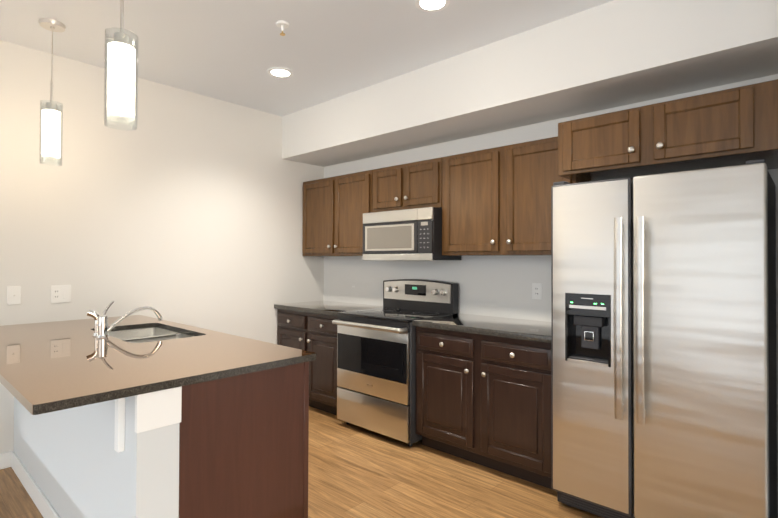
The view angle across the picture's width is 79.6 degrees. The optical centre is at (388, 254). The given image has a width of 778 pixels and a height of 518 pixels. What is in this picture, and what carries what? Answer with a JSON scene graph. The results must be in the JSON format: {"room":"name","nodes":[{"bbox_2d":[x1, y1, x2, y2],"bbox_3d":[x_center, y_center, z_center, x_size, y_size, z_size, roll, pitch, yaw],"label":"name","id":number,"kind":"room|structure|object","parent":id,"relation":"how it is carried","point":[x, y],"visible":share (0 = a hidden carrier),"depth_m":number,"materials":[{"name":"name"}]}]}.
{"room":"kitchen","nodes":[
{"label":"kitchen","id":0,"kind":"room"},
{"bbox_2d":[0,406,602,517],"bbox_3d":[-0.123,1.372,0.003,7.740,0.060,6.740,0,-1,42],"label":"floor","id":1,"kind":"structure","parent":0,"point":[354,471],"depth_m":2.78,"materials":[{"name":"brown wood"}]},
{"bbox_2d":[36,413,59,480],"bbox_3d":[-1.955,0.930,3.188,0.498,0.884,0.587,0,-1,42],"label":"base cabinet","id":2,"kind":"object","parent":1,"relation":"on","point":[48,427],"depth_m":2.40,"materials":[{"name":"white paint"}]},
{"bbox_2d":[56,405,103,517],"bbox_3d":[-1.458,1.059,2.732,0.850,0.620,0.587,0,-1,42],"label":"base cabinet","id":3,"kind":"object","parent":1,"relation":"on","point":[81,479],"depth_m":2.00,"materials":[{"name":"white paint"}]},
{"bbox_2d":[104,401,123,517],"bbox_3d":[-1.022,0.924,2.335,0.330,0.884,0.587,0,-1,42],"label":"base cabinet","id":4,"kind":"object","parent":1,"relation":"on","point":[113,410],"depth_m":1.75,"materials":[{"name":"white paint"}]},
{"bbox_2d":[124,361,308,517],"bbox_3d":[-0.751,0.922,2.088,0.504,0.884,0.588,0,-1,42],"label":"base cabinet","id":5,"kind":"object","parent":1,"relation":"on","point":[126,415],"depth_m":1.83,"materials":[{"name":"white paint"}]},
{"bbox_2d":[0,319,315,416],"bbox_3d":[-1.481,0.466,2.480,2.158,0.031,1.055,0,-1,42],"label":"countertop","id":6,"kind":"structure","parent":5,"relation":"on","point":[57,366],"depth_m":1.96,"materials":[{"name":"brown stone"}]},
{"bbox_2d":[84,301,163,336],"bbox_3d":[-1.522,0.357,2.699,0.148,0.193,0.365,0,-1,42],"label":"faucet","id":7,"kind":"object","parent":6,"relation":"on","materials":[{"name":"silver metal"}]},
{"bbox_2d":[112,329,199,344],"bbox_3d":[-1.440,0.579,2.755,0.810,0.212,0.448,0,-1,42],"label":"sink","id":8,"kind":"object","parent":6,"relation":"in","point":[141,334],"depth_m":2.98,"materials":[{"name":"silver metal"}]},
{"bbox_2d":[277,309,339,414],"bbox_3d":[-0.554,0.954,4.380,0.956,0.875,0.627,0,-1,42],"label":"base cabinet","id":9,"kind":"object","parent":1,"relation":"on","point":[313,332],"visible":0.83,"depth_m":4.08,"materials":[{"name":"brown wood"}]},
{"bbox_2d":[274,300,382,315],"bbox_3d":[-0.547,0.497,4.391,0.956,0.040,0.613,0,-1,42],"label":"countertop","id":10,"kind":"structure","parent":9,"relation":"on","point":[330,308],"depth_m":4.29,"materials":[{"name":"stone"}]},
{"bbox_2d":[332,279,457,445],"bbox_3d":[0.041,0.796,3.753,0.760,1.180,0.696,0,-1,42],"label":"range","id":11,"kind":"object","parent":1,"relation":"on","point":[376,368],"visible":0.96,"depth_m":3.57,"materials":[{"name":"grey metal"}]},
{"bbox_2d":[416,326,552,489],"bbox_3d":[0.749,0.945,3.189,1.038,0.875,0.627,0,-1,42],"label":"base cabinet","id":12,"kind":"object","parent":1,"relation":"on","point":[484,400],"visible":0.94,"depth_m":2.94,"materials":[{"name":"brown wood"}]},
{"bbox_2d":[412,313,550,342],"bbox_3d":[0.758,0.487,3.197,1.046,0.040,0.613,0,-1,42],"label":"countertop","id":13,"kind":"structure","parent":12,"relation":"on","point":[528,330],"depth_m":3.08,"materials":[{"name":"stone"}]},
{"bbox_2d":[551,159,777,517],"bbox_3d":[1.427,0.490,2.459,0.918,1.773,0.742,0,-1,42],"label":"fridge","id":14,"kind":"object","parent":1,"relation":"on","point":[663,355],"visible":1,"depth_m":2.18,"materials":[{"name":"grey metal"}]},
{"bbox_2d":[0,0,777,517],"bbox_3d":[-0.118,-0.090,0.020,7.740,2.865,6.740,0,-1,42],"label":"wall","id":15,"kind":"structure","parent":0,"point":[182,202],"depth_m":3.31,"materials":[{"name":"white paint"}]},
{"bbox_2d":[0,451,9,469],"bbox_3d":[-3.745,1.298,1.589,0.016,0.100,3.889,0,-1,42],"label":"baseboard","id":16,"kind":"structure","parent":15,"relation":"attached to","point":[4,457],"depth_m":2.99,"materials":[{"name":"white wood"}]},
{"bbox_2d":[7,286,20,304],"bbox_3d":[-2.434,0.264,3.031,0.012,0.119,0.071,0,-1,42],"label":"light switch","id":17,"kind":"object","parent":15,"relation":"attached to","point":[13,295],"visible":1,"depth_m":3.03,"materials":[{"name":"white plastic"}]},
{"bbox_2d":[9,451,59,517],"bbox_3d":[-1.641,1.314,2.291,2.113,0.100,0.012,0,-1,42],"label":"baseboard","id":18,"kind":"structure","parent":15,"relation":"attached to","point":[32,488],"depth_m":2.59,"materials":[{"name":"white wood"}]},
{"bbox_2d":[39,18,65,165],"bbox_3d":[-2.007,-0.957,2.777,0.132,0.839,0.132,0,-1,42],"label":"pendant light","id":19,"kind":"object","parent":15,"relation":"hanging from","point":[51,136],"visible":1,"depth_m":2.75,"materials":[{"name":"white glass"}]},
{"bbox_2d":[51,285,70,302],"bbox_3d":[-2.263,0.270,3.221,0.008,0.121,0.117,0,-1,42],"label":"electrical outlet plate","id":20,"kind":"object","parent":15,"relation":"attached to","point":[60,293],"visible":1,"depth_m":3.22,"materials":[{"name":"white plastic"}]},
{"bbox_2d":[104,0,137,130],"bbox_3d":[-1.014,-0.935,1.773,0.132,0.899,0.132,0,-1,42],"label":"pendant light","id":21,"kind":"object","parent":15,"relation":"hanging from","point":[120,77],"visible":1,"depth_m":1.74,"materials":[{"name":"white glass"}]},
{"bbox_2d":[267,67,292,77],"bbox_3d":[-0.812,-1.361,3.493,0.188,0.005,0.188,0,-1,42],"label":"ceiling light","id":22,"kind":"object","parent":15,"relation":"attached to","point":[278,72],"visible":1,"depth_m":3.48,"materials":[{"name":"white glass"}]},
{"bbox_2d":[276,20,288,35],"bbox_3d":[-0.632,-1.339,2.772,0.080,0.065,0.080,0,-1,42],"label":"sprinkler","id":23,"kind":"object","parent":15,"relation":"attached to","point":[282,24],"visible":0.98,"depth_m":2.76,"materials":[{"name":"white metal"}]},
{"bbox_2d":[302,170,371,255],"bbox_3d":[-0.438,-0.364,4.495,0.986,0.754,0.329,0,-1,42],"label":"upper cabinet","id":24,"kind":"object","parent":15,"relation":"attached to","point":[335,208],"visible":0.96,"depth_m":4.37,"materials":[{"name":"brown wood"}]},
{"bbox_2d":[372,157,441,211],"bbox_3d":[0.204,-0.553,3.911,0.744,0.384,0.329,0,-1,42],"label":"upper cabinet","id":25,"kind":"object","parent":15,"relation":"attached to","point":[414,185],"visible":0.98,"depth_m":3.77,"materials":[{"name":"brown wood"}]},
{"bbox_2d":[363,207,460,260],"bbox_3d":[0.180,-0.153,3.878,0.740,0.402,0.400,0,-1,42],"label":"microwave","id":26,"kind":"object","parent":25,"relation":"attached to","point":[415,234],"visible":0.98,"depth_m":3.67,"materials":[{"name":"silver metal"}]},
{"bbox_2d":[415,0,449,11],"bbox_3d":[0.235,-1.369,2.535,0.188,0.005,0.188,0,-1,42],"label":"ceiling light","id":27,"kind":"object","parent":15,"relation":"attached to","point":[430,5],"visible":1,"depth_m":2.56,"materials":[{"name":"white glass"}]},
{"bbox_2d":[442,136,577,255],"bbox_3d":[0.856,-0.373,3.312,1.016,0.754,0.329,0,-1,42],"label":"upper cabinet","id":28,"kind":"object","parent":15,"relation":"attached to","point":[496,201],"visible":0.85,"depth_m":3.23,"materials":[{"name":"brown wood"}]},
{"bbox_2d":[532,283,541,299],"bbox_3d":[1.057,0.261,3.338,0.072,0.115,0.008,0,-1,42],"label":"electrical outlet plate","id":29,"kind":"object","parent":15,"relation":"attached to","point":[536,290],"visible":1,"depth_m":3.33,"materials":[{"name":"white plastic"}]},
{"bbox_2d":[558,79,777,182],"bbox_3d":[1.520,-0.605,2.518,1.031,0.304,0.609,0,-1,42],"label":"upper cabinet","id":30,"kind":"object","parent":15,"relation":"attached to","point":[730,127],"visible":1,"depth_m":2.29,"materials":[{"name":"brown wood"}]}
]}

